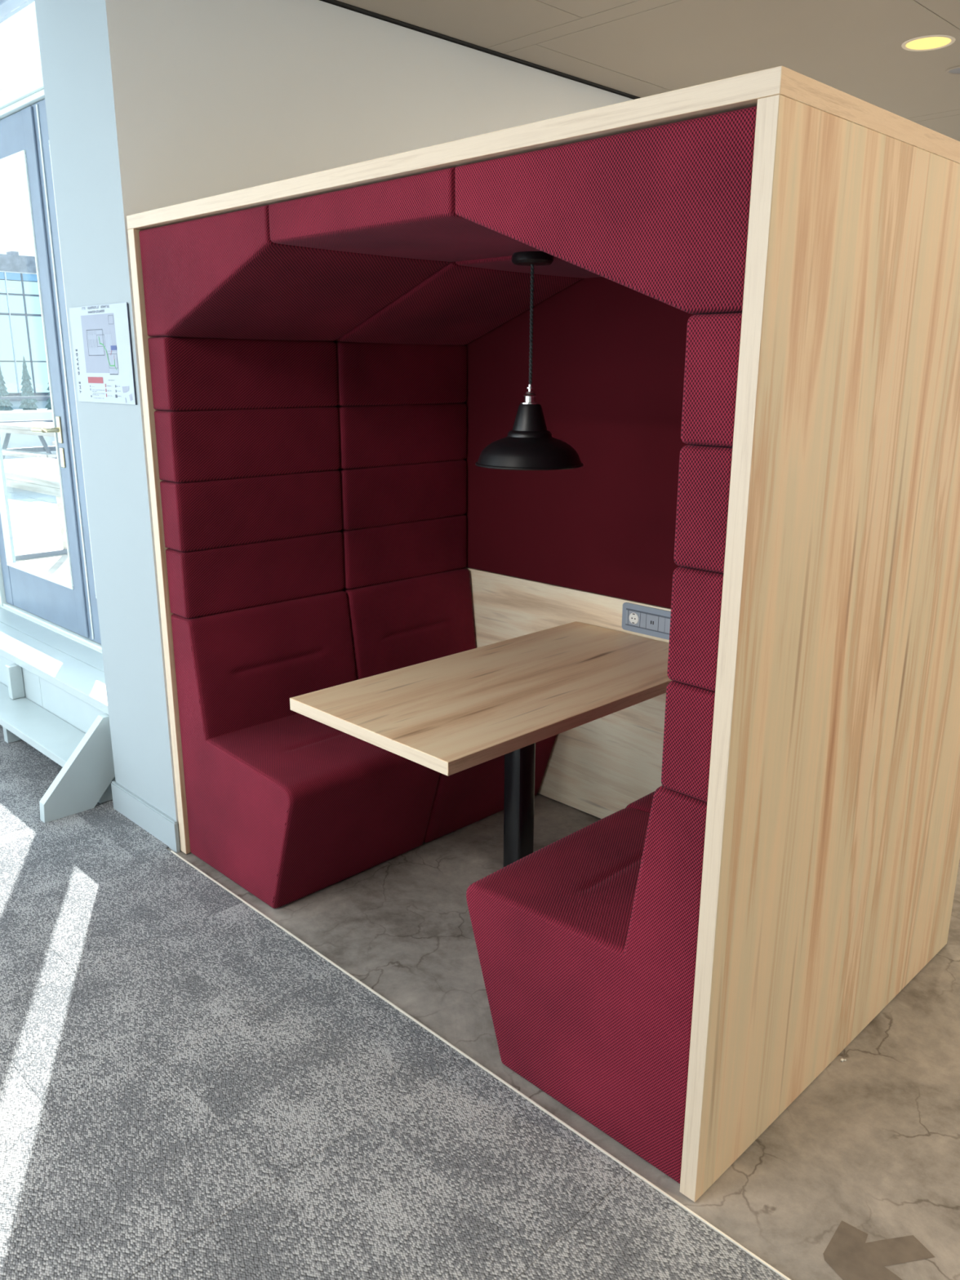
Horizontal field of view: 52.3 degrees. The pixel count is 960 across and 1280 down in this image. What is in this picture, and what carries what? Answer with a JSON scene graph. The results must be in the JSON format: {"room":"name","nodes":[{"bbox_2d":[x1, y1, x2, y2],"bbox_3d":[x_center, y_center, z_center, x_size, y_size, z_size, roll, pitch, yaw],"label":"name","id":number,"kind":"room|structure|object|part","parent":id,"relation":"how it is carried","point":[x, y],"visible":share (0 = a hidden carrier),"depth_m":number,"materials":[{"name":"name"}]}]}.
{"room":"office breakout area","nodes":[
{"label":"office breakout area","id":0,"kind":"room"},
{"bbox_2d":[34,0,632,850],"bbox_3d":[1.604,-1.401,5.994,8.003,2.838,0.479,-15,21,-43],"label":"wall","id":1,"kind":"structure","parent":0,"point":[151,104],"depth_m":3.21,"materials":[{"name":"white paint"}]},
{"bbox_2d":[69,302,137,404],"bbox_3d":[-1.235,-0.931,3.193,0.006,0.307,0.426,-15,21,-43],"label":"sign","id":2,"kind":"object","parent":1,"relation":"attached to","point":[101,335],"visible":1,"depth_m":3.18,"materials":[{"name":"white paper"}]},
{"bbox_2d":[81,305,119,398],"bbox_3d":[-1.234,-0.935,3.187,0.001,0.290,0.228,-15,21,-43],"label":"print","id":3,"kind":"object","parent":2,"relation":"attached to","point":[116,396],"depth_m":3.17},
{"bbox_2d":[111,781,180,853],"bbox_3d":[-1.249,0.652,3.635,0.013,0.118,0.500,-15,21,-43],"label":"baseboard","id":4,"kind":"structure","parent":1,"relation":"attached to","point":[147,816],"depth_m":3.61,"materials":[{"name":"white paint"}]},
{"bbox_2d":[324,0,640,98],"bbox_3d":[1.786,-2.734,5.441,8.000,0.018,0.022,-15,21,-43],"label":"trim","id":5,"kind":"structure","parent":1,"relation":"attached to","point":[335,2],"depth_m":3.70,"materials":[{"name":"black metal"}]},
{"bbox_2d":[0,724,959,1279],"bbox_3d":[-0.004,0.759,3.850,14.000,0.205,13.000,-15,21,-43],"label":"floor","id":6,"kind":"structure","parent":0,"point":[189,1090],"depth_m":2.26,"materials":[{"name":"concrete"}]},
{"bbox_2d":[0,607,115,822],"bbox_3d":[-3.286,-0.060,5.644,0.599,0.395,5.411,-15,21,-43],"label":"bench","id":7,"kind":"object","parent":6,"relation":"on","point":[53,696],"depth_m":4.13,"materials":[{"name":"white paint"}]},
{"bbox_2d":[147,336,556,908],"bbox_3d":[-0.346,-0.139,3.432,1.256,1.752,0.672,-15,21,-43],"label":"bench","id":8,"kind":"object","parent":6,"relation":"on","point":[313,493],"visible":0.82,"depth_m":3.32,"materials":[{"name":"red fabric"}]},
{"bbox_2d":[147,336,337,410],"bbox_3d":[-0.757,-0.872,3.207,0.638,0.222,0.120,-15,21,-43],"label":"cushion","id":9,"kind":"object","parent":8,"relation":"on","point":[188,373],"depth_m":3.12,"materials":[{"name":"red fabric"}]},
{"bbox_2d":[154,406,340,482],"bbox_3d":[-0.757,-0.661,3.265,0.638,0.222,0.120,-15,21,-43],"label":"cushion","id":10,"kind":"object","parent":8,"relation":"on","point":[195,444],"depth_m":3.18,"materials":[{"name":"red fabric"}]},
{"bbox_2d":[160,470,342,551],"bbox_3d":[-0.758,-0.450,3.323,0.638,0.222,0.120,-15,21,-43],"label":"cushion","id":11,"kind":"object","parent":8,"relation":"on","point":[250,510],"depth_m":3.24,"materials":[{"name":"red fabric"}]},
{"bbox_2d":[165,531,344,618],"bbox_3d":[-0.759,-0.240,3.382,0.638,0.222,0.120,-15,21,-43],"label":"cushion","id":12,"kind":"object","parent":8,"relation":"on","point":[234,579],"depth_m":3.30,"materials":[{"name":"red fabric"}]},
{"bbox_2d":[333,341,466,406],"bbox_3d":[-0.307,-0.988,3.632,0.614,0.222,0.127,-15,21,-43],"label":"cushion","id":13,"kind":"object","parent":8,"relation":"on","point":[366,374],"depth_m":3.56,"materials":[{"name":"red fabric"}]},
{"bbox_2d":[334,403,466,469],"bbox_3d":[-0.308,-0.777,3.690,0.614,0.222,0.127,-15,21,-43],"label":"cushion","id":14,"kind":"object","parent":8,"relation":"on","point":[371,436],"depth_m":3.62,"materials":[{"name":"red fabric"}]},
{"bbox_2d":[335,459,466,529],"bbox_3d":[-0.309,-0.566,3.749,0.614,0.222,0.127,-15,21,-43],"label":"cushion","id":15,"kind":"object","parent":8,"relation":"on","point":[394,494],"depth_m":3.68,"materials":[{"name":"red fabric"}]},
{"bbox_2d":[338,514,466,589],"bbox_3d":[-0.310,-0.356,3.807,0.614,0.222,0.127,-15,21,-43],"label":"cushion","id":16,"kind":"object","parent":8,"relation":"on","point":[397,553],"depth_m":3.74,"materials":[{"name":"red fabric"}]},
{"bbox_2d":[170,850,791,1279],"bbox_3d":[1.373,1.425,1.081,0.004,0.007,7.020,-15,21,-43],"label":"trim","id":17,"kind":"structure","parent":6,"relation":"on","point":[510,1086],"depth_m":2.31,"materials":[{"name":"silver metal"}]},
{"bbox_2d":[289,621,672,867],"bbox_3d":[0.138,0.477,3.080,1.262,0.759,0.660,-15,21,-43],"label":"table","id":18,"kind":"object","parent":6,"relation":"on","point":[448,715],"visible":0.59,"depth_m":2.85,"materials":[{"name":"brown wood"}]},
{"bbox_2d":[126,65,959,1202],"bbox_3d":[0.172,-0.179,2.931,1.350,2.096,2.144,-15,21,-43],"label":"booth","id":19,"kind":"object","parent":6,"relation":"on","point":[827,217],"visible":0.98,"depth_m":2.09,"materials":[{"name":"brown wood"}]},
{"bbox_3d":[-0.570,-0.362,3.656,1.350,2.058,0.038,-15,21,-43],"label":"panel","id":20,"kind":"part","parent":19,"relation":"part of","materials":[{"name":"brown wood"}]},
{"bbox_2d":[475,251,583,470],"bbox_3d":[0.142,-0.777,2.733,0.311,0.569,0.311,-15,21,-43],"label":"pendant lamp","id":21,"kind":"object","parent":19,"relation":"hanging from","point":[529,446],"visible":0.99,"depth_m":2.71,"materials":[{"name":"black metal"}]},
{"bbox_3d":[0.141,-0.585,2.786,0.311,0.172,0.311,-15,21,-43],"label":"lamp shade","id":22,"kind":"part","parent":21,"relation":"part of","materials":[{"name":"black metal"}]},
{"bbox_3d":[0.142,-0.868,2.708,0.010,0.331,0.010,-15,21,-43],"label":"cord","id":23,"kind":"part","parent":21,"relation":"part of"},
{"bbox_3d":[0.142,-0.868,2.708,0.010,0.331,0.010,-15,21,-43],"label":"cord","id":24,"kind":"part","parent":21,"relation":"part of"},
{"bbox_3d":[0.175,-1.171,2.657,1.350,0.038,2.144,-15,21,-43],"label":"panel","id":25,"kind":"part","parent":19,"relation":"part of","materials":[{"name":"brown wood"}]},
{"bbox_3d":[0.609,0.297,3.515,0.038,0.870,2.068,-15,21,-43],"label":"panel","id":26,"kind":"part","parent":19,"relation":"part of","materials":[{"name":"brown wood"}]},
{"bbox_2d":[622,602,671,639],"bbox_3d":[0.581,-0.069,3.405,0.013,0.101,0.202,-15,21,-43],"label":"power outlet","id":27,"kind":"object","parent":19,"relation":"attached to","point":[655,622],"visible":0.79,"depth_m":3.40,"materials":[{"name":"grey plastic"}]},
{"bbox_3d":[0.520,-0.082,3.460,0.002,0.051,0.010,-15,21,-43],"label":"blank plate","id":28,"kind":"part","parent":27,"relation":"part of","materials":[{"name":"grey plastic"}]},
{"bbox_2d":[629,613,638,624],"bbox_3d":[0.540,-0.076,3.438,0.001,0.041,0.041,-15,21,-43],"label":"socket","id":29,"kind":"object","parent":27,"relation":"attached to","point":[633,617],"depth_m":3.44,"materials":[{"name":"white plastic"}]},
{"bbox_3d":[0.570,-0.068,3.412,0.002,0.051,0.024,-15,21,-43],"label":"blank plate","id":30,"kind":"part","parent":27,"relation":"part of","materials":[{"name":"grey plastic"}]},
{"bbox_3d":[0.598,-0.061,3.387,0.002,0.061,0.230,-15,21,-43],"label":"insert frame","id":31,"kind":"part","parent":27,"relation":"part of","materials":[{"name":"grey plastic"}]},
{"bbox_3d":[0.624,-0.053,3.359,0.002,0.051,0.025,-15,21,-43],"label":"blank plate","id":32,"kind":"part","parent":27,"relation":"part of","materials":[{"name":"grey plastic"}]},
{"bbox_3d":[0.913,0.042,2.217,1.350,2.058,0.038,-15,21,-43],"label":"panel","id":33,"kind":"part","parent":19,"relation":"part of","materials":[{"name":"brown wood"}]},
{"bbox_2d":[466,312,742,1183],"bbox_3d":[0.639,0.129,2.476,1.256,1.752,0.672,-15,21,-43],"label":"bench","id":34,"kind":"object","parent":6,"relation":"on","point":[586,942],"visible":0.27,"depth_m":2.06,"materials":[{"name":"red fabric"}]},
{"bbox_2d":[661,680,715,802],"bbox_3d":[0.614,0.134,2.049,0.638,0.222,0.120,-15,21,-43],"label":"cushion","id":35,"kind":"object","parent":34,"relation":"on","point":[689,704],"depth_m":1.83,"materials":[{"name":"red fabric"}]},
{"bbox_2d":[666,566,723,691],"bbox_3d":[0.615,-0.077,1.990,0.638,0.222,0.120,-15,21,-43],"label":"cushion","id":36,"kind":"object","parent":34,"relation":"on","point":[696,591],"depth_m":1.77,"materials":[{"name":"red fabric"}]},
{"bbox_2d":[673,444,732,573],"bbox_3d":[0.616,-0.287,1.932,0.638,0.222,0.120,-15,21,-43],"label":"cushion","id":37,"kind":"object","parent":34,"relation":"on","point":[704,469],"depth_m":1.71,"materials":[{"name":"red fabric"}]},
{"bbox_2d":[680,312,742,447],"bbox_3d":[0.616,-0.498,1.874,0.638,0.222,0.120,-15,21,-43],"label":"cushion","id":38,"kind":"object","parent":34,"relation":"on","point":[713,344],"depth_m":1.66,"materials":[{"name":"red fabric"}]},
{"bbox_2d":[319,0,959,141],"bbox_3d":[1.948,-1.599,1.166,14.000,0.105,7.490,-15,21,-43],"label":"ceiling","id":39,"kind":"structure","parent":0,"point":[639,48],"depth_m":3.61,"materials":[{"name":"paint"}]},
{"bbox_3d":[-0.556,-2.038,2.860,2.099,0.030,0.473,-15,21,-43],"label":"panel","id":40,"kind":"part","parent":39,"relation":"part of","materials":[{"name":"paint"}]},
{"bbox_3d":[0.878,-2.064,2.973,0.095,0.030,2.327,-15,21,-43],"label":"panel","id":41,"kind":"part","parent":39,"relation":"part of","materials":[{"name":"paint"}]},
{"bbox_3d":[0.034,-1.877,2.287,2.099,0.030,1.197,-15,21,-43],"label":"panel","id":42,"kind":"part","parent":39,"relation":"part of","materials":[{"name":"paint"}]},
{"bbox_3d":[0.897,-2.475,4.460,2.099,0.030,0.163,-15,21,-43],"label":"panel","id":43,"kind":"part","parent":39,"relation":"part of","materials":[{"name":"paint"}]},
{"bbox_3d":[1.378,-2.344,3.993,2.099,0.030,1.197,-15,21,-43],"label":"panel","id":44,"kind":"part","parent":39,"relation":"part of","materials":[{"name":"paint"}]},
{"bbox_2d":[901,34,955,51],"bbox_3d":[1.677,-2.233,3.660,0.186,0.004,0.186,-15,21,-43],"label":"recessed light","id":45,"kind":"object","parent":39,"relation":"in","point":[928,42],"visible":1,"depth_m":3.66,"materials":[{"name":"yellow plastic"}]},
{"bbox_2d":[905,36,951,49],"bbox_3d":[1.677,-2.234,3.660,0.156,0.001,0.156,-15,21,-43],"label":"diffuser","id":46,"kind":"object","parent":45,"relation":"attached to","point":[931,42],"depth_m":3.66,"materials":[{"name":"yellow plastic"}]},
{"bbox_3d":[2.440,-2.471,4.468,0.095,0.030,2.327,-15,21,-43],"label":"panel","id":47,"kind":"part","parent":39,"relation":"part of","materials":[{"name":"paint"}]},
{"bbox_3d":[3.158,-2.692,5.276,2.099,0.030,1.197,-15,21,-43],"label":"panel","id":48,"kind":"part","parent":39,"relation":"part of","materials":[{"name":"paint"}]},
{"bbox_3d":[2.223,-2.114,3.173,2.099,0.030,1.197,-15,21,-43],"label":"panel","id":49,"kind":"part","parent":39,"relation":"part of","materials":[{"name":"paint"}]},
{"bbox_2d":[945,66,959,75],"bbox_3d":[1.965,-2.321,3.983,0.126,0.005,0.126,-15,21,-43],"label":"ceiling speaker","id":50,"kind":"object","parent":39,"relation":"attached to","point":[954,70],"visible":1,"depth_m":3.99,"materials":[{"name":"paint"}]},
{"bbox_2d":[949,67,959,73],"bbox_3d":[1.965,-2.322,3.983,0.100,0.001,0.100,-15,21,-43],"label":"grille","id":51,"kind":"object","parent":50,"relation":"attached to","point":[957,70],"depth_m":4.00,"materials":[{"name":"grey metal"}]},
{"bbox_3d":[-3.062,-0.121,5.929,0.090,0.372,5.513,-15,21,-43],"label":"wall","id":52,"kind":"structure","parent":0,"visible":0},
{"bbox_2d":[0,0,102,653],"bbox_3d":[-3.065,-1.708,5.481,0.115,2.930,5.513,-15,21,-43],"label":"window","id":53,"kind":"structure","parent":52,"relation":"in","point":[28,91],"depth_m":4.12,"materials":[{"name":"paint"}]},
{"bbox_2d":[0,106,88,638],"bbox_3d":[-2.246,-1.207,4.699,0.126,2.290,1.044,-15,21,-43],"label":"door","id":54,"kind":"structure","parent":53,"relation":"attached to","point":[56,601],"depth_m":4.59,"materials":[{"name":"grey paint"}]},
{"bbox_3d":[-2.213,-2.244,4.441,0.040,0.153,0.838,-15,21,-43],"label":"rail","id":55,"kind":"part","parent":54,"relation":"part of","materials":[{"name":"grey paint"}]},
{"bbox_3d":[-2.221,-0.218,5.002,0.040,0.222,0.838,-15,21,-43],"label":"rail","id":56,"kind":"part","parent":54,"relation":"part of","materials":[{"name":"grey metal"}]},
{"bbox_3d":[-1.976,-0.956,4.448,0.076,0.024,0.141,-15,21,-43],"label":"lever","id":57,"kind":"part","parent":54,"relation":"part of","materials":[{"name":"gold metal"}]},
{"bbox_3d":[-1.907,-0.953,4.433,0.010,0.120,0.032,-15,21,-43],"label":"handle plate","id":58,"kind":"part","parent":54,"relation":"part of","materials":[{"name":"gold metal"}]},
{"bbox_3d":[-1.907,-0.832,4.467,0.010,0.090,0.032,-15,21,-43],"label":"lock plate","id":59,"kind":"part","parent":54,"relation":"part of","materials":[{"name":"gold metal"}]},
{"bbox_2d":[27,99,101,644],"bbox_3d":[-1.498,-1.016,4.021,0.054,2.290,1.030,-15,21,-43],"label":"door frame","id":60,"kind":"structure","parent":53,"relation":"attached to","point":[37,118],"depth_m":4.27,"materials":[{"name":"grey paint"}]},
{"label":"outside","id":61,"kind":"structure","parent":0,"visible":0},
{"bbox_2d":[9,400,48,410],"bbox_3d":[-31.313,-18.501,74.004,180.000,0.100,133.600,-15,21,-43],"label":"ground","id":62,"kind":"structure","parent":61,"point":[41,405],"depth_m":53.12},
{"bbox_2d":[0,368,13,411],"bbox_3d":[-18.646,-9.684,38.044,0.845,2.169,0.880,-15,21,-43],"label":"fir tree","id":63,"kind":"object","parent":62,"relation":"on","point":[5,405],"visible":0.81,"depth_m":37.99,"materials":[{"name":"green plant"}]},
{"bbox_2d":[0,251,49,401],"bbox_3d":[-32.559,-21.134,67.228,70.000,8.580,20.100,-15,21,-43],"label":"office building","id":64,"kind":"structure","parent":62,"relation":"on","point":[21,331],"depth_m":58.53,"materials":[{"name":"glass"}]},
{"bbox_3d":[-28.243,-21.299,57.116,0.890,0.400,0.060,-15,21,-43],"label":"pane","id":65,"kind":"part","parent":64,"relation":"part of","materials":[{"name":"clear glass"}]},
{"bbox_3d":[-28.246,-20.721,57.276,0.890,0.720,0.060,-15,21,-43],"label":"pane","id":66,"kind":"part","parent":64,"relation":"part of","materials":[{"name":"clear glass"}]},
{"bbox_3d":[-28.249,-19.786,57.535,0.890,1.020,0.060,-15,21,-43],"label":"pane","id":67,"kind":"part","parent":64,"relation":"part of","materials":[{"name":"clear glass"}]},
{"bbox_3d":[-28.256,-17.926,58.049,0.890,2.600,0.060,-15,21,-43],"label":"pane","id":68,"kind":"part","parent":64,"relation":"part of","materials":[{"name":"clear glass"}]},
{"bbox_3d":[-28.264,-15.747,58.652,0.890,1.800,0.060,-15,21,-43],"label":"pane","id":69,"kind":"part","parent":64,"relation":"part of","materials":[{"name":"clear glass"}]},
{"bbox_2d":[6,251,18,255],"bbox_3d":[-27.735,-22.902,58.024,0.400,0.230,0.800,-15,21,-43],"label":"roof vent","id":70,"kind":"object","parent":64,"relation":"attached to","point":[16,253],"depth_m":57.79,"materials":[{"name":"metal"}]},
{"bbox_3d":[-27.569,-21.475,57.762,0.890,0.400,0.060,-15,21,-43],"label":"pane","id":71,"kind":"part","parent":64,"relation":"part of","materials":[{"name":"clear glass"}]},
{"bbox_3d":[-27.571,-20.897,57.922,0.890,0.720,0.060,-15,21,-43],"label":"pane","id":72,"kind":"part","parent":64,"relation":"part of","materials":[{"name":"clear glass"}]},
{"bbox_3d":[-27.575,-19.962,58.180,0.890,1.020,0.060,-15,21,-43],"label":"pane","id":73,"kind":"part","parent":64,"relation":"part of","materials":[{"name":"clear glass"}]},
{"bbox_3d":[-27.581,-18.102,58.695,0.890,2.600,0.060,-15,21,-43],"label":"pane","id":74,"kind":"part","parent":64,"relation":"part of","materials":[{"name":"clear glass"}]},
{"bbox_3d":[-27.590,-15.924,59.297,0.890,1.800,0.060,-15,21,-43],"label":"pane","id":75,"kind":"part","parent":64,"relation":"part of","materials":[{"name":"clear glass"}]},
{"bbox_3d":[-26.894,-21.651,58.407,0.890,0.400,0.060,-15,21,-43],"label":"pane","id":76,"kind":"part","parent":64,"relation":"part of","materials":[{"name":"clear glass"}]},
{"bbox_3d":[-26.896,-21.073,58.567,0.890,0.720,0.060,-15,21,-43],"label":"pane","id":77,"kind":"part","parent":64,"relation":"part of","materials":[{"name":"clear glass"}]},
{"bbox_3d":[-26.900,-20.138,58.826,0.890,1.020,0.060,-15,21,-43],"label":"pane","id":78,"kind":"part","parent":64,"relation":"part of","materials":[{"name":"clear glass"}]},
{"bbox_3d":[-26.907,-18.278,59.340,0.890,2.600,0.060,-15,21,-43],"label":"pane","id":79,"kind":"part","parent":64,"relation":"part of","materials":[{"name":"clear glass"}]},
{"bbox_3d":[-26.915,-16.099,59.943,0.890,1.800,0.060,-15,21,-43],"label":"pane","id":80,"kind":"part","parent":64,"relation":"part of","materials":[{"name":"clear glass"}]},
{"bbox_2d":[18,356,38,410],"bbox_3d":[-17.935,-10.007,38.714,0.736,2.440,0.846,-15,21,-43],"label":"fir tree","id":81,"kind":"object","parent":62,"relation":"on","point":[27,389],"visible":0.84,"depth_m":38.63,"materials":[{"name":"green plant"}]},
{"bbox_2d":[44,382,51,409],"bbox_3d":[-17.172,-10.227,39.419,1.019,2.494,1.011,-15,21,-43],"label":"fir tree","id":82,"kind":"object","parent":62,"relation":"on","point":[48,406],"visible":0.06,"depth_m":39.47,"materials":[{"name":"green plant"}]},
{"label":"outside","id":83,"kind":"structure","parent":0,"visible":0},
{"bbox_2d":[6,486,71,583],"bbox_3d":[-1.384,-2.545,15.033,15.540,0.201,16.500,-15,21,-43],"label":"terrace","id":84,"kind":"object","parent":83,"point":[34,516],"visible":0.03,"depth_m":9.09,"materials":[{"name":"concrete"}]},
{"bbox_2d":[0,395,53,422],"bbox_3d":[-6.658,-3.765,16.937,16.050,1.100,0.050,-15,21,-43],"label":"railing","id":85,"kind":"object","parent":84,"relation":"on","point":[22,397],"visible":0.02,"depth_m":16.07,"materials":[{"name":"grey metal"}]},
{"bbox_3d":[-6.660,-4.188,16.816,16.000,0.040,0.040,-15,21,-43],"label":"rail","id":86,"kind":"part","parent":85,"relation":"part of","materials":[{"name":"grey metal"}]},
{"bbox_3d":[-6.662,-3.812,16.920,16.000,0.040,0.040,-15,21,-43],"label":"rail","id":87,"kind":"part","parent":85,"relation":"part of","materials":[{"name":"grey metal"}]},
{"bbox_2d":[0,409,56,459],"bbox_3d":[-8.042,-3.438,16.993,22.000,1.030,0.700,-15,21,-43],"label":"wall","id":88,"kind":"structure","parent":84,"relation":"on","point":[15,441],"depth_m":16.73,"materials":[{"name":"white paint"}]},
{"bbox_2d":[0,421,57,459],"bbox_3d":[-5.584,-2.441,12.856,2.008,0.749,1.599,12,19,36],"label":"picnic table","id":89,"kind":"object","parent":84,"relation":"on","point":[19,428],"visible":0.27,"depth_m":12.65,"materials":[{"name":"grey metal"}]},
{"bbox_3d":[-6.369,-2.449,13.043,0.058,0.660,0.313,12,19,36],"label":"leg","id":90,"kind":"part","parent":89,"relation":"part of","materials":[{"name":"grey metal"}]},
{"bbox_3d":[-5.970,-2.588,13.550,0.058,0.660,0.313,12,19,36],"label":"leg","id":91,"kind":"part","parent":89,"relation":"part of","materials":[{"name":"grey metal"}]},
{"bbox_2d":[3,457,67,560],"bbox_3d":[-2.957,-0.853,7.114,2.505,0.750,0.712,14,21,42],"label":"picnic table","id":92,"kind":"object","parent":84,"relation":"on","point":[36,474],"visible":0.32,"depth_m":7.07,"materials":[{"name":"grey metal"}]},
{"bbox_3d":[-3.371,-1.049,7.902,0.071,0.704,0.071,0,15,-1],"label":"leg","id":93,"kind":"part","parent":92,"relation":"part of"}
]}

